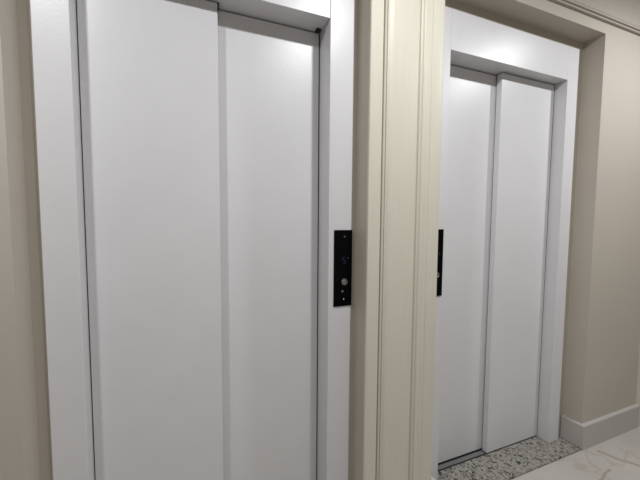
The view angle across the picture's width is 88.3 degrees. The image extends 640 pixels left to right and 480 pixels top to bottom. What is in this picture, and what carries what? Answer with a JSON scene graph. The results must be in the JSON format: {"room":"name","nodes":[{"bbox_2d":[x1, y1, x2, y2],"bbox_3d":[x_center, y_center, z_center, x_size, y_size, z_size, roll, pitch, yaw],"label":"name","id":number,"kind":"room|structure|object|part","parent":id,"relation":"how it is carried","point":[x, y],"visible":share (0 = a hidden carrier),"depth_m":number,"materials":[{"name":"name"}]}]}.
{"room":"elevator lobby","nodes":[
{"label":"elevator lobby","id":0,"kind":"room"},
{"bbox_2d":[0,0,639,479],"bbox_3d":[0.266,-0.078,1.452,6.800,2.507,0.340,-1,4,-22],"label":"wall","id":1,"kind":"structure","parent":0,"point":[601,338],"depth_m":1.53,"materials":[{"name":"beige paint"}]},
{"bbox_2d":[30,0,353,479],"bbox_3d":[-0.377,0.097,1.234,0.986,2.178,0.233,-1,4,-22],"label":"elevator door","id":2,"kind":"structure","parent":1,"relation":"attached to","point":[194,157],"depth_m":1.15,"materials":[{"name":"white paint"}]},
{"bbox_3d":[-0.549,0.184,1.129,0.402,1.986,0.030,-1,4,-22],"label":"door panel","id":3,"kind":"part","parent":2,"relation":"part of","materials":[{"name":"white paint"}]},
{"bbox_3d":[-0.208,0.174,1.312,0.413,1.986,0.034,-1,4,-22],"label":"door panel","id":4,"kind":"part","parent":2,"relation":"part of","materials":[{"name":"white paint"}]},
{"bbox_2d":[333,230,351,306],"bbox_3d":[0.091,0.112,1.297,0.078,0.301,0.009,-1,4,-22],"label":"panel","id":5,"kind":"object","parent":2,"relation":"attached to","point":[342,289],"visible":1,"depth_m":1.30,"materials":[{"name":"black glass"}]},
{"bbox_2d":[362,0,444,479],"bbox_3d":[0.317,0.069,1.351,0.340,2.229,0.102,-1,4,-22],"label":"pilaster","id":6,"kind":"object","parent":1,"relation":"attached to","point":[406,37],"visible":1,"depth_m":1.30,"materials":[{"name":"beige paint"}]},
{"bbox_2d":[431,7,578,479],"bbox_3d":[0.886,0.072,1.754,0.969,2.178,0.233,-1,4,-22],"label":"elevator door","id":7,"kind":"structure","parent":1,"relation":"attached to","point":[509,95],"depth_m":1.73,"materials":[{"name":"white paint"}]},
{"bbox_2d":[436,229,443,295],"bbox_3d":[0.518,0.103,1.473,0.078,0.301,0.009,-1,4,-22],"label":"panel","id":8,"kind":"object","parent":7,"relation":"attached to","point":[440,231],"visible":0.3,"depth_m":1.48,"materials":[{"name":"black glass"}]},
{"bbox_3d":[0.867,1.151,1.859,0.794,0.009,0.160,-1,4,-22],"label":"sill","id":9,"kind":"part","parent":7,"relation":"part of","materials":[{"name":"metal"}]},
{"bbox_3d":[0.712,0.156,1.690,0.413,1.986,0.034,-1,4,-22],"label":"door panel","id":10,"kind":"part","parent":7,"relation":"part of","materials":[{"name":"white paint"}]},
{"bbox_3d":[1.082,0.151,1.800,0.398,1.986,0.030,-1,4,-22],"label":"door panel","id":11,"kind":"part","parent":7,"relation":"part of","materials":[{"name":"white paint"}]},
{"bbox_2d":[549,0,639,35],"bbox_3d":[0.365,-1.201,1.157,6.800,0.225,0.138,-1,4,-22],"label":"crown molding","id":12,"kind":"structure","parent":1,"relation":"attached to","point":[623,14],"depth_m":1.68,"materials":[{"name":"paint"}]},
{"bbox_2d":[560,404,639,450],"bbox_3d":[1.680,1.084,1.972,0.553,0.140,0.116,-1,4,-22],"label":"baseboard","id":13,"kind":"structure","parent":1,"relation":"attached to","point":[586,435],"depth_m":1.89,"materials":[{"name":"white wood"}]},
{"bbox_2d":[636,353,639,425],"bbox_3d":[2.017,0.074,1.992,0.123,2.157,0.015,-1,4,-22],"label":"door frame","id":14,"kind":"structure","parent":1,"relation":"attached to","point":[638,381],"depth_m":2.02,"materials":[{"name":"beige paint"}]},
{"bbox_2d":[511,426,639,479],"bbox_3d":[0.715,1.295,0.429,6.800,0.093,2.740,-1,4,-22],"label":"floor","id":15,"kind":"structure","parent":0,"point":[618,457],"depth_m":1.72,"materials":[{"name":"white stone"}]},
{"bbox_2d":[437,436,580,479],"bbox_3d":[0.944,1.162,1.706,1.012,0.008,0.166,-1,4,-22],"label":"threshold","id":16,"kind":"object","parent":15,"relation":"on","point":[513,461],"visible":0.88,"depth_m":1.72,"materials":[{"name":"grey stone"}]}
]}

